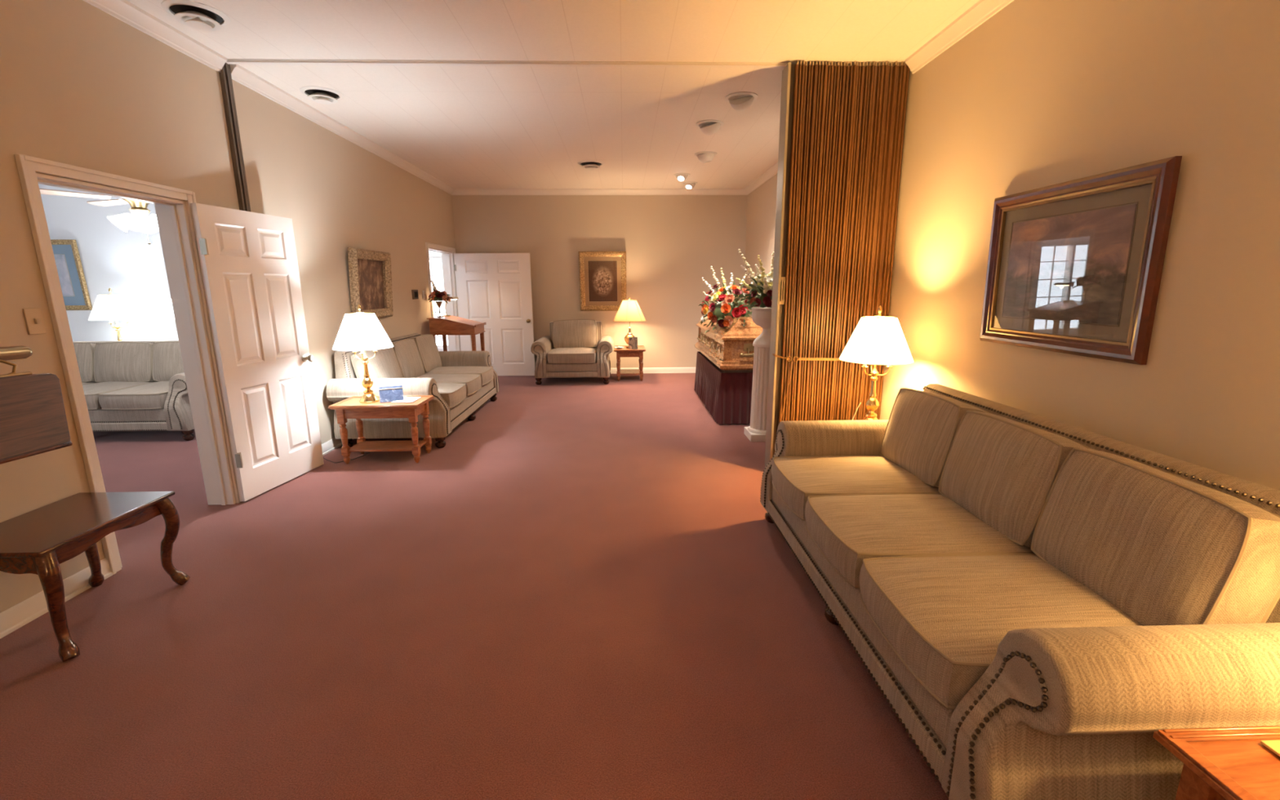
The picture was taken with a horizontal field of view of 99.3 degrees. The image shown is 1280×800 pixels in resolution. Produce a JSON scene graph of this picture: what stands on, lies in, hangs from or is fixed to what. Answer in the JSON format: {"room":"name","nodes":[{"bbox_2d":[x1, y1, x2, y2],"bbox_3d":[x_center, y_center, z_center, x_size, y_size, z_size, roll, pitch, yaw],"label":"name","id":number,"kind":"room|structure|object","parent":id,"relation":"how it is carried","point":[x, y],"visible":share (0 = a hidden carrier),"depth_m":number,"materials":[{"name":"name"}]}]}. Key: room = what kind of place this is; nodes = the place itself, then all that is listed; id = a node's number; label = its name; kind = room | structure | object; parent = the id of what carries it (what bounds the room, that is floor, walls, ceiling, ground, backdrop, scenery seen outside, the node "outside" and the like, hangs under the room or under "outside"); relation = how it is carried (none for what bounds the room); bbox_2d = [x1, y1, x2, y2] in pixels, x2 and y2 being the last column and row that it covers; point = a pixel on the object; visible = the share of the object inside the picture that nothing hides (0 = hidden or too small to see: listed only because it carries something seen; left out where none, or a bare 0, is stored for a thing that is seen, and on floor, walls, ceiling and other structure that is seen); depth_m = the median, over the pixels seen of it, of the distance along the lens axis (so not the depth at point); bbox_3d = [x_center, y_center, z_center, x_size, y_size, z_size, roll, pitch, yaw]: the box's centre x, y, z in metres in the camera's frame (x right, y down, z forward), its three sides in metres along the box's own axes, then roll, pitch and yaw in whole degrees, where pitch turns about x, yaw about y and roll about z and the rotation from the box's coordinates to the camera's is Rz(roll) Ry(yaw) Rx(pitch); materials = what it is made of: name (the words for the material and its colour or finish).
{"room":"funeral home","nodes":[
{"label":"funeral home","id":0,"kind":"room"},
{"bbox_2d":[38,183,178,341],"bbox_3d":[-5.998,-1.452,6.949,5.632,3.060,0.150,-1,12,-2],"label":"wall","id":1,"kind":"structure","parent":0,"point":[113,258],"depth_m":6.81,"materials":[{"name":"white paint"}]},
{"bbox_2d":[50,239,92,310],"bbox_3d":[-7.451,-1.551,6.776,1.000,0.860,0.060,-1,12,-2],"label":"framed picture","id":2,"kind":"object","parent":1,"relation":"attached to","point":[76,296],"visible":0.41,"depth_m":6.79,"materials":[{"name":"gold"}]},
{"bbox_2d":[53,254,74,295],"bbox_3d":[-7.451,-1.552,6.783,0.640,0.500,0.003,-1,14,-2],"label":"print","id":3,"kind":"object","parent":2,"relation":"attached to","point":[64,277],"depth_m":6.79},
{"bbox_2d":[0,0,460,613],"bbox_3d":[-2.974,-0.709,3.347,0.170,3.060,12.216,-1,12,-2],"label":"wall","id":4,"kind":"structure","parent":0,"point":[81,86],"depth_m":3.27,"materials":[{"name":"beige paint"}]},
{"bbox_2d":[22,307,46,334],"bbox_3d":[-2.855,-0.372,2.570,0.018,0.120,0.075,-1,12,-2],"label":"light switch","id":5,"kind":"object","parent":4,"relation":"attached to","point":[34,322],"visible":1,"depth_m":2.56,"materials":[{"name":"beige plastic"}]},
{"bbox_2d":[0,558,112,639],"bbox_3d":[-2.769,1.444,0.298,0.022,0.100,5.355,-1,12,-2],"label":"baseboard","id":6,"kind":"structure","parent":4,"relation":"attached to","point":[18,615],"depth_m":2.56,"materials":[{"name":"white paint"}]},
{"bbox_2d":[14,154,241,574],"bbox_3d":[-2.971,-0.200,3.218,0.230,2.118,1.051,-1,12,-2],"label":"trim","id":7,"kind":"structure","parent":4,"relation":"attached to","point":[171,215],"depth_m":3.46,"materials":[{"name":"white paint"}]},
{"bbox_2d":[82,0,226,72],"bbox_3d":[-2.781,-1.612,0.415,0.070,0.088,6.840,-1,12,-2],"label":"trim","id":8,"kind":"structure","parent":4,"relation":"attached to","point":[124,11],"depth_m":3.25,"materials":[{"name":"white paint"}]},
{"bbox_2d":[218,62,251,212],"bbox_3d":[-2.895,-0.914,4.095,0.036,2.954,0.080,-1,12,-2],"label":"trim","id":9,"kind":"structure","parent":4,"relation":"attached to","point":[225,77],"depth_m":3.88,"materials":[{"name":"brown wood"}]},
{"bbox_2d":[190,203,324,501],"bbox_3d":[-2.809,-0.351,4.084,0.186,2.030,0.860,1,12,6],"label":"door","id":10,"kind":"structure","parent":4,"relation":"in","point":[249,264],"depth_m":4.01,"materials":[{"name":"white paint"}]},
{"bbox_2d":[321,437,353,456],"bbox_3d":[-2.943,0.242,6.016,0.022,0.100,4.245,-1,12,-2],"label":"baseboard","id":11,"kind":"structure","parent":4,"relation":"attached to","point":[332,444],"depth_m":5.12,"materials":[{"name":"white paint"}]},
{"bbox_2d":[229,64,454,195],"bbox_3d":[-2.963,-2.861,6.360,0.070,0.088,5.136,-1,12,-2],"label":"trim","id":12,"kind":"structure","parent":4,"relation":"attached to","point":[239,74],"depth_m":4.97,"materials":[{"name":"white paint"}]},
{"bbox_2d":[324,453,368,462],"bbox_3d":[-2.692,0.337,4.819,0.478,0.399,0.219,-4,13,-19],"label":"power cord","id":13,"kind":"object","parent":4,"relation":"attached to","point":[367,453],"visible":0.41,"depth_m":4.85,"materials":[{"name":"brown plastic"}]},
{"bbox_2d":[347,247,393,318],"bbox_3d":[-2.911,-1.255,5.924,0.112,0.731,0.870,-1,12,-2],"label":"framed picture","id":14,"kind":"object","parent":4,"relation":"attached to","point":[370,271],"visible":0.9,"depth_m":5.92,"materials":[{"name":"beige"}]},
{"bbox_2d":[357,258,384,310],"bbox_3d":[-2.940,-1.256,5.923,0.002,0.530,0.670,2,12,-2],"label":"print","id":15,"kind":"object","parent":14,"relation":"attached to","point":[371,272],"depth_m":5.95},
{"bbox_2d":[411,289,418,299],"bbox_3d":[-2.993,-1.405,7.240,0.028,0.124,0.170,-1,12,-2],"label":"thermostat","id":16,"kind":"object","parent":4,"relation":"attached to","point":[414,292],"visible":1,"depth_m":7.20,"materials":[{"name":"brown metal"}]},
{"bbox_2d":[422,290,425,299],"bbox_3d":[-3.008,-1.465,7.574,0.018,0.120,0.075,-1,12,-2],"label":"light switch","id":17,"kind":"object","parent":4,"relation":"attached to","point":[423,291],"visible":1,"depth_m":7.56,"materials":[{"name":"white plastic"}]},
{"bbox_2d":[425,242,461,351],"bbox_3d":[-3.133,-1.322,8.531,0.230,2.128,1.336,-1,12,-2],"label":"trim","id":18,"kind":"structure","parent":4,"relation":"attached to","point":[447,260],"depth_m":8.97,"materials":[{"name":"white paint"}]},
{"bbox_2d":[453,253,535,375],"bbox_3d":[-2.424,-1.411,9.119,1.250,2.030,0.186,0,12,1],"label":"door","id":19,"kind":"structure","parent":4,"relation":"in","point":[494,289],"depth_m":9.06,"materials":[{"name":"white paint"}]},
{"bbox_2d":[225,58,795,67],"bbox_3d":[-0.893,-2.380,3.849,3.996,0.016,0.062,-1,12,-2],"label":"curtain track","id":20,"kind":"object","parent":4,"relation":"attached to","point":[229,61],"depth_m":3.83,"materials":[{"name":"white metal"}]},
{"bbox_2d":[764,60,909,466],"bbox_3d":[1.486,-0.924,4.225,0.884,3.036,0.222,-1,12,-2],"label":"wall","id":21,"kind":"structure","parent":20,"relation":"hanging from","point":[842,127],"depth_m":4.08,"materials":[{"name":"brown wood"}]},
{"bbox_2d":[0,373,948,799],"bbox_3d":[-3.012,0.736,4.203,12.200,0.120,13.900,-1,12,-2],"label":"floor","id":22,"kind":"structure","parent":0,"point":[588,592],"depth_m":2.37,"materials":[{"name":"carpet"}]},
{"bbox_2d":[0,345,72,464],"bbox_3d":[-2.591,0.462,2.070,0.346,1.290,0.814,-1,12,-2],"label":"stand","id":23,"kind":"object","parent":22,"relation":"on","point":[33,420],"visible":1,"depth_m":2.22,"materials":[{"name":"laminate"}]},
{"bbox_2d":[0,345,32,377],"bbox_3d":[-2.583,-0.123,2.042,0.101,0.133,0.601,-1,12,-2],"label":"lamp","id":24,"kind":"object","parent":23,"relation":"attached to","point":[20,352],"depth_m":2.24,"materials":[{"name":"gold metal"}]},
{"bbox_2d":[0,491,190,662],"bbox_3d":[-2.593,0.779,2.492,0.503,0.504,0.660,-1,12,-2],"label":"table","id":25,"kind":"object","parent":22,"relation":"on","point":[37,541],"visible":1,"depth_m":2.39,"materials":[{"name":"brown wood"}]},
{"bbox_2d":[72,340,195,440],"bbox_3d":[-5.668,-0.132,5.832,2.372,0.934,1.098,-1,12,-2],"label":"sofa","id":26,"kind":"object","parent":22,"relation":"on","point":[141,385],"visible":0.56,"depth_m":5.56,"materials":[{"name":"fabric"}]},
{"bbox_2d":[73,342,95,382],"bbox_3d":[-6.303,-0.402,6.023,0.633,0.468,0.289,-1,12,-2],"label":"cushion","id":27,"kind":"object","parent":26,"relation":"on","point":[85,353],"depth_m":5.94,"materials":[{"name":"fabric"}]},
{"bbox_2d":[81,382,96,385],"bbox_3d":[-6.294,-0.053,5.711,0.632,0.199,0.865,-1,12,-2],"label":"seat cushion","id":28,"kind":"object","parent":26,"relation":"on","point":[83,383],"depth_m":5.93,"materials":[{"name":"fabric"}]},
{"bbox_2d":[93,342,155,382],"bbox_3d":[-5.679,-0.409,6.040,0.634,0.464,0.290,-1,12,-2],"label":"cushion","id":29,"kind":"object","parent":26,"relation":"on","point":[113,362],"depth_m":5.94,"materials":[{"name":"fabric"}]},
{"bbox_2d":[98,380,169,408],"bbox_3d":[-5.039,-0.067,5.746,0.632,0.204,0.866,-1,12,-2],"label":"seat cushion","id":30,"kind":"object","parent":26,"relation":"on","point":[154,394],"depth_m":5.35,"materials":[{"name":"fabric"}]},
{"bbox_2d":[152,342,184,381],"bbox_3d":[-5.052,-0.415,6.060,0.636,0.469,0.290,-1,12,-2],"label":"cushion","id":31,"kind":"object","parent":26,"relation":"on","point":[167,362],"depth_m":5.95,"materials":[{"name":"fabric"}]},
{"bbox_2d":[328,395,434,463],"bbox_3d":[-2.262,0.262,4.850,0.745,0.534,0.415,-1,12,-2],"label":"end table","id":32,"kind":"object","parent":22,"relation":"on","point":[350,407],"visible":0.94,"depth_m":4.71,"materials":[{"name":"brown wood"}]},
{"bbox_2d":[332,303,393,403],"bbox_3d":[-2.378,-0.400,4.689,0.472,0.845,0.472,-4,13,-18],"label":"lamp","id":33,"kind":"object","parent":32,"relation":"on","point":[362,331],"visible":1,"depth_m":4.53,"materials":[{"name":"white fabric"}]},
{"bbox_2d":[349,440,426,452],"bbox_3d":[-2.262,0.412,4.881,0.605,0.017,0.285,-1,12,-2],"label":"shelf","id":34,"kind":"object","parent":32,"relation":"attached to","point":[362,445],"depth_m":4.85,"materials":[{"name":"brown wood"}]},
{"bbox_2d":[378,385,404,402],"bbox_3d":[-2.183,-0.054,4.772,0.190,0.127,0.077,-6,13,-27],"label":"photo card","id":35,"kind":"object","parent":32,"relation":"on","point":[388,393],"visible":1,"depth_m":4.76,"materials":[{"name":"paper"}]},
{"bbox_2d":[391,396,421,403],"bbox_3d":[-2.067,0.000,4.813,0.180,0.007,0.220,-1,12,-2],"label":"magazine","id":36,"kind":"object","parent":32,"relation":"on","point":[408,399],"visible":0.86,"depth_m":4.78,"materials":[{"name":"white paper"}]},
{"bbox_2d":[326,333,499,448],"bbox_3d":[-2.398,-0.220,6.173,1.098,0.934,2.372,-1,12,-2],"label":"sofa","id":37,"kind":"object","parent":22,"relation":"on","point":[460,383],"visible":0.88,"depth_m":5.40,"materials":[{"name":"fabric"}]},
{"bbox_2d":[351,346,403,377],"bbox_3d":[-2.642,-0.311,5.506,0.289,0.468,0.633,-1,12,-2],"label":"cushion","id":38,"kind":"object","parent":37,"relation":"on","point":[386,363],"depth_m":5.32,"materials":[{"name":"fabric"}]},
{"bbox_2d":[391,338,424,377],"bbox_3d":[-2.660,-0.440,6.117,0.290,0.464,0.634,-1,12,-2],"label":"cushion","id":39,"kind":"object","parent":37,"relation":"on","point":[407,352],"depth_m":6.04,"materials":[{"name":"fabric"}]},
{"bbox_2d":[407,334,441,372],"bbox_3d":[-2.681,-0.568,6.730,0.290,0.469,0.636,-1,12,-2],"label":"cushion","id":40,"kind":"object","parent":37,"relation":"on","point":[426,345],"depth_m":6.62,"materials":[{"name":"fabric"}]},
{"bbox_2d":[414,373,481,395],"bbox_3d":[-2.282,-0.172,6.184,0.863,0.191,0.633,-1,12,-2],"label":"seat cushion","id":41,"kind":"object","parent":37,"relation":"on","point":[473,382],"depth_m":6.13,"materials":[{"name":"fabric"}]},
{"bbox_2d":[436,382,466,407],"bbox_3d":[-2.264,-0.044,5.571,0.865,0.199,0.632,-1,12,-2],"label":"seat cushion","id":42,"kind":"object","parent":37,"relation":"on","point":[454,394],"depth_m":5.50,"materials":[{"name":"fabric"}]},
{"bbox_2d":[424,366,493,384],"bbox_3d":[-2.301,-0.302,6.798,0.866,0.204,0.632,-1,12,-2],"label":"seat cushion","id":43,"kind":"object","parent":37,"relation":"on","point":[486,373],"depth_m":6.65,"materials":[{"name":"fabric"}]},
{"bbox_2d":[426,315,486,351],"bbox_3d":[-2.627,-0.667,7.938,0.670,1.086,0.580,-1,12,-2],"label":"desk","id":44,"kind":"object","parent":22,"relation":"on","point":[446,326],"visible":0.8,"depth_m":7.60,"materials":[{"name":"brown wood"}]},
{"bbox_2d":[427,280,450,317],"bbox_3d":[-2.831,-1.428,7.672,0.320,0.512,0.374,-5,13,-22],"label":"flower arrangement","id":45,"kind":"object","parent":44,"relation":"on","point":[435,295],"visible":1,"depth_m":7.59,"materials":[{"name":"brown plant"}]},
{"bbox_2d":[435,301,444,317],"bbox_3d":[-2.832,-1.282,7.680,0.100,0.222,0.100,-1,12,-2],"label":"vase","id":46,"kind":"object","parent":44,"relation":"on","point":[438,303],"depth_m":7.66,"materials":[{"name":"glass"}]},
{"bbox_2d":[442,296,458,315],"bbox_3d":[-2.793,-1.370,7.959,0.215,0.280,0.260,-1,12,-2],"label":"desk lamp","id":47,"kind":"object","parent":44,"relation":"on","point":[453,298],"visible":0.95,"depth_m":7.94,"materials":[{"name":"gold metal"}]},
{"bbox_2d":[530,319,613,385],"bbox_3d":[-1.075,-0.815,8.886,1.272,0.970,1.098,-1,12,-2],"label":"armchair","id":48,"kind":"object","parent":22,"relation":"on","point":[574,348],"visible":1,"depth_m":8.46,"materials":[{"name":"fabric"}]},
{"bbox_2d":[547,347,596,362],"bbox_3d":[-1.073,-0.726,8.786,0.785,0.205,0.865,-1,12,-2],"label":"seat cushion","id":49,"kind":"object","parent":48,"relation":"on","point":[555,354],"depth_m":8.39,"materials":[{"name":"fabric"}]},
{"bbox_2d":[552,320,597,348],"bbox_3d":[-1.087,-1.096,9.099,0.748,0.500,0.286,-1,12,-2],"label":"cushion","id":50,"kind":"object","parent":48,"relation":"on","point":[566,333],"depth_m":8.99,"materials":[{"name":"fabric"}]},
{"bbox_2d":[613,345,645,381],"bbox_3d":[-0.170,-0.608,8.976,0.510,0.519,0.580,-1,12,-2],"label":"end table","id":51,"kind":"object","parent":22,"relation":"on","point":[624,352],"visible":0.95,"depth_m":8.74,"materials":[{"name":"brown wood"}]},
{"bbox_2d":[613,297,645,348],"bbox_3d":[-0.168,-1.258,8.850,0.532,0.820,0.532,-1,12,-2],"label":"shade lamp","id":52,"kind":"object","parent":51,"relation":"on","point":[629,310],"visible":0.92,"depth_m":8.67,"materials":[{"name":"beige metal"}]},
{"bbox_2d":[619,368,639,374],"bbox_3d":[-0.169,-0.465,9.006,0.370,0.017,0.450,-1,12,-2],"label":"shelf","id":53,"kind":"object","parent":51,"relation":"attached to","point":[631,371],"depth_m":8.96,"materials":[{"name":"brown wood"}]},
{"bbox_2d":[628,337,637,349],"bbox_3d":[-0.111,-0.919,8.757,0.140,0.188,0.077,-2,12,-7],"label":"photo","id":54,"kind":"object","parent":51,"relation":"on","point":[633,341],"visible":1,"depth_m":8.73,"materials":[{"name":"white paper"}]},
{"bbox_2d":[693,351,753,424],"bbox_3d":[1.183,-0.241,6.922,0.736,0.603,2.046,-1,12,-2],"label":"casket bier","id":55,"kind":"object","parent":22,"relation":"on","point":[726,394],"visible":0.65,"depth_m":5.98,"materials":[{"name":"brown fabric"}]},
{"bbox_2d":[694,315,763,369],"bbox_3d":[1.180,-0.798,6.795,0.736,0.535,2.150,-1,12,-2],"label":"casket","id":56,"kind":"object","parent":55,"relation":"on","point":[731,347],"visible":0.6,"depth_m":5.84,"materials":[{"name":"brown wood"}]},
{"bbox_2d":[697,266,759,333],"bbox_3d":[1.069,-1.179,6.356,0.737,0.754,1.327,0,12,1],"label":"casket spray","id":57,"kind":"object","parent":56,"relation":"on","point":[721,308],"visible":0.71,"depth_m":6.08,"materials":[{"name":"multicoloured plant"}]},
{"bbox_2d":[743,343,769,441],"bbox_3d":[1.237,-0.085,5.407,0.310,0.950,0.310,-1,12,-2],"label":"pedestal","id":58,"kind":"object","parent":22,"relation":"on","point":[756,432],"visible":0.56,"depth_m":5.33,"materials":[{"name":"white paint"}]},
{"bbox_2d":[751,306,771,345],"bbox_3d":[1.234,-0.721,5.274,0.318,0.350,0.318,-1,12,-2],"label":"urn","id":59,"kind":"object","parent":58,"relation":"on","point":[762,317],"visible":0.59,"depth_m":5.19,"materials":[{"name":"white ceramic"}]},
{"bbox_2d":[735,248,773,307],"bbox_3d":[1.213,-1.147,5.193,0.594,0.656,0.446,2,12,12],"label":"flowers","id":60,"kind":"object","parent":59,"relation":"in","point":[764,286],"visible":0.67,"depth_m":5.12,"materials":[{"name":"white plant"}]},
{"bbox_2d":[760,383,1279,799],"bbox_3d":[1.345,0.553,2.411,1.098,0.934,2.372,-1,12,-2],"label":"sofa","id":61,"kind":"object","parent":22,"relation":"on","point":[1033,598],"visible":0.99,"depth_m":1.68,"materials":[{"name":"fabric"}]},
{"bbox_2d":[771,455,938,518],"bbox_3d":[1.210,0.473,3.034,0.865,0.199,0.632,-1,12,-2],"label":"seat cushion","id":62,"kind":"object","parent":61,"relation":"on","point":[795,478],"depth_m":2.90,"materials":[{"name":"fabric"}]},
{"bbox_2d":[804,493,1034,585],"bbox_3d":[1.229,0.602,2.421,0.863,0.191,0.633,-1,12,-2],"label":"seat cushion","id":63,"kind":"object","parent":61,"relation":"on","point":[847,530],"depth_m":2.29,"materials":[{"name":"fabric"}]},
{"bbox_2d":[881,389,986,487],"bbox_3d":[1.585,0.198,2.985,0.289,0.468,0.633,-1,12,-2],"label":"cushion","id":64,"kind":"object","parent":61,"relation":"on","point":[918,438],"depth_m":2.87,"materials":[{"name":"fabric"}]},
{"bbox_2d":[859,555,1142,706],"bbox_3d":[1.248,0.731,1.806,0.866,0.204,0.632,-1,12,-2],"label":"seat cushion","id":65,"kind":"object","parent":61,"relation":"on","point":[946,618],"depth_m":1.74,"materials":[{"name":"fabric"}]},
{"bbox_2d":[940,410,1086,548],"bbox_3d":[1.604,0.327,2.374,0.290,0.464,0.634,-1,12,-2],"label":"cushion","id":66,"kind":"object","parent":61,"relation":"on","point":[1002,470],"depth_m":2.27,"materials":[{"name":"fabric"}]},
{"bbox_2d":[1033,448,1279,626],"bbox_3d":[1.625,0.456,1.760,0.290,0.469,0.636,-1,12,-2],"label":"cushion","id":67,"kind":"object","parent":61,"relation":"on","point":[1155,542],"depth_m":1.63,"materials":[{"name":"fabric"}]},
{"bbox_2d":[1152,725,1279,799],"bbox_3d":[1.555,1.045,1.040,0.775,0.534,0.512,-1,12,-2],"label":"end table","id":68,"kind":"object","parent":22,"relation":"on","point":[1220,763],"visible":1,"depth_m":1.16,"materials":[{"name":"brown wood"}]},
{"bbox_2d":[1260,740,1279,756],"bbox_3d":[1.477,0.772,1.048,0.245,0.006,0.285,-1,12,-2],"label":"folder","id":69,"kind":"object","parent":68,"relation":"on","point":[1273,745],"visible":1,"depth_m":1.17,"materials":[{"name":"yellow paper"}]},
{"bbox_3d":[-5.794,-0.187,6.736,2.500,0.670,0.400,-1,12,-2],"label":"console table","id":70,"kind":"object","parent":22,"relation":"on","visible":0},
{"bbox_2d":[88,288,142,341],"bbox_3d":[-6.318,-0.922,6.565,0.472,0.845,0.472,-3,12,-13],"label":"lamp","id":71,"kind":"object","parent":70,"relation":"on","point":[110,307],"visible":0.73,"depth_m":6.42,"materials":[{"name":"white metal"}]},
{"bbox_2d":[163,298,174,319],"bbox_3d":[-5.458,-0.931,6.590,0.472,0.845,0.472,10,16,41],"label":"lamp","id":72,"kind":"object","parent":70,"relation":"on","point":[169,315],"visible":0.02,"depth_m":6.38,"materials":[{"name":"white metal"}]},
{"bbox_3d":[1.617,0.450,3.865,0.520,0.534,0.420,-1,12,-2],"label":"end table","id":73,"kind":"object","parent":22,"relation":"on","visible":0},
{"bbox_2d":[839,305,914,420],"bbox_3d":[1.618,-0.224,3.744,0.472,0.845,0.472,8,15,36],"label":"lamp","id":74,"kind":"object","parent":73,"relation":"on","point":[875,340],"visible":0.91,"depth_m":3.58,"materials":[{"name":"white fabric"}]},
{"bbox_2d":[126,0,979,188],"bbox_3d":[-3.027,-2.376,3.549,12.200,0.120,13.900,-1,12,-2],"label":"ceiling","id":75,"kind":"structure","parent":0,"point":[463,126],"depth_m":3.97,"materials":[{"name":"paint"}]},
{"bbox_2d":[39,188,159,244],"bbox_3d":[-4.260,-1.930,4.618,1.239,1.179,1.214,-1,12,-2],"label":"ceiling fan","id":76,"kind":"object","parent":75,"relation":"hanging from","point":[139,220],"visible":0.6,"depth_m":4.57,"materials":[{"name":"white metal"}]},
{"bbox_2d":[161,0,230,31],"bbox_3d":[-2.554,-2.197,3.141,0.312,0.066,0.312,-1,12,-2],"label":"ceiling vent","id":77,"kind":"object","parent":75,"relation":"in","point":[197,15],"visible":1,"depth_m":3.10,"materials":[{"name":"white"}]},
{"bbox_2d":[299,86,343,104],"bbox_3d":[-2.593,-2.471,4.442,0.312,0.066,0.312,-1,12,-2],"label":"ceiling vent","id":78,"kind":"object","parent":75,"relation":"in","point":[323,95],"visible":1,"depth_m":4.40,"materials":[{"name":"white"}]},
{"bbox_2d":[577,160,604,169],"bbox_3d":[-0.631,-3.025,7.033,0.350,0.066,0.350,-1,12,-2],"label":"ceiling vent","id":79,"kind":"object","parent":75,"relation":"in","point":[588,164],"visible":1,"depth_m":6.98,"materials":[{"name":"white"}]},
{"bbox_2d":[673,173,689,181],"bbox_3d":[0.596,-3.204,7.779,0.240,0.145,0.240,-1,12,-2],"label":"recessed light","id":80,"kind":"object","parent":75,"relation":"in","point":[680,176],"visible":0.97,"depth_m":7.73,"materials":[{"name":"white plastic"}]},
{"bbox_2d":[681,181,697,189],"bbox_3d":[0.768,-3.330,8.402,0.240,0.136,0.240,-1,12,-2],"label":"recessed light","id":81,"kind":"object","parent":75,"relation":"in","point":[689,184],"visible":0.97,"depth_m":8.35,"materials":[{"name":"white plastic"}]},
{"bbox_2d":[694,151,717,163],"bbox_3d":[0.794,-2.929,6.565,0.276,0.126,0.276,-1,12,-2],"label":"recessed light","id":82,"kind":"object","parent":75,"relation":"in","point":[704,157],"visible":0.98,"depth_m":6.50,"materials":[{"name":"white plastic"}]},
{"bbox_2d":[695,120,724,135],"bbox_3d":[0.686,-2.681,5.336,0.276,0.156,0.276,-1,12,-2],"label":"recessed light","id":83,"kind":"object","parent":75,"relation":"in","point":[708,127],"visible":1,"depth_m":5.28,"materials":[{"name":"white plastic"}]},
{"bbox_2d":[724,91,758,111],"bbox_3d":[0.854,-2.536,4.584,0.276,0.177,0.276,-1,12,-2],"label":"recessed light","id":84,"kind":"object","parent":75,"relation":"in","point":[739,101],"visible":0.99,"depth_m":4.54,"materials":[{"name":"white plastic"}]},
{"bbox_2d":[451,195,747,368],"bbox_3d":[-0.726,-1.975,9.316,5.029,3.060,0.150,-1,12,-2],"label":"wall","id":85,"kind":"structure","parent":0,"point":[670,242],"depth_m":9.13,"materials":[{"name":"beige paint"}]},
{"bbox_2d":[452,188,746,195],"bbox_3d":[-0.645,-3.408,8.905,4.859,0.088,0.070,-1,12,-2],"label":"trim","id":86,"kind":"structure","parent":85,"relation":"attached to","point":[457,191],"depth_m":8.90,"materials":[{"name":"white paint"}]},
{"bbox_2d":[578,251,626,311],"bbox_3d":[-0.625,-2.001,9.173,0.790,0.978,0.123,-1,12,-2],"label":"framed picture","id":87,"kind":"object","parent":85,"relation":"attached to","point":[602,274],"visible":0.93,"depth_m":9.17,"materials":[{"name":"gold"}]},
{"bbox_2d":[587,261,617,301],"bbox_3d":[-0.626,-2.004,9.184,0.480,0.670,0.002,-1,17,-2],"label":"print","id":88,"kind":"object","parent":87,"relation":"attached to","point":[602,275],"depth_m":9.18},
{"bbox_2d":[610,367,695,373],"bbox_3d":[-0.631,-0.510,9.539,4.859,0.100,0.022,-1,12,-2],"label":"baseboard","id":89,"kind":"structure","parent":85,"relation":"attached to","point":[646,370],"depth_m":9.56,"materials":[{"name":"white paint"}]},
{"bbox_2d":[743,0,1279,490],"bbox_3d":[2.042,-0.763,3.488,0.150,3.060,12.216,-1,12,-2],"label":"wall","id":90,"kind":"structure","parent":0,"point":[1041,93],"depth_m":2.25,"materials":[{"name":"beige paint"}]},
{"bbox_2d":[744,162,777,195],"bbox_3d":[1.821,-2.938,6.613,0.070,0.088,4.896,-1,12,-2],"label":"trim","id":91,"kind":"structure","parent":90,"relation":"attached to","point":[773,171],"depth_m":7.87,"materials":[{"name":"white paint"}]},
{"bbox_2d":[905,0,1013,73],"bbox_3d":[2.006,-1.658,0.525,0.070,0.088,6.790,-1,12,-2],"label":"trim","id":92,"kind":"structure","parent":90,"relation":"attached to","point":[982,11],"depth_m":3.30,"materials":[{"name":"white paint"}]},
{"bbox_2d":[979,155,1182,364],"bbox_3d":[1.968,-0.620,2.565,0.038,0.775,0.995,-2,12,-1],"label":"framed picture","id":93,"kind":"object","parent":90,"relation":"attached to","point":[1075,267],"visible":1,"depth_m":2.42,"materials":[{"name":"brown wood"}]},
{"bbox_2d":[1002,204,1137,324],"bbox_3d":[1.979,-0.621,2.565,0.003,0.481,0.701,-2,12,-1],"label":"print","id":94,"kind":"object","parent":93,"relation":"attached to","point":[1073,267],"depth_m":2.49},
{"bbox_3d":[-6.100,-2.151,10.275,5.632,3.060,0.150,-1,12,-2],"label":"wall","id":95,"kind":"structure","parent":0,"visible":0},
{"bbox_2d":[428,252,448,351],"bbox_3d":[-4.589,-1.841,10.366,2.210,1.862,0.190,-1,12,-2],"label":"window","id":96,"kind":"structure","parent":95,"relation":"in","point":[433,255],"depth_m":10.28,"materials":[{"name":"white glass"}]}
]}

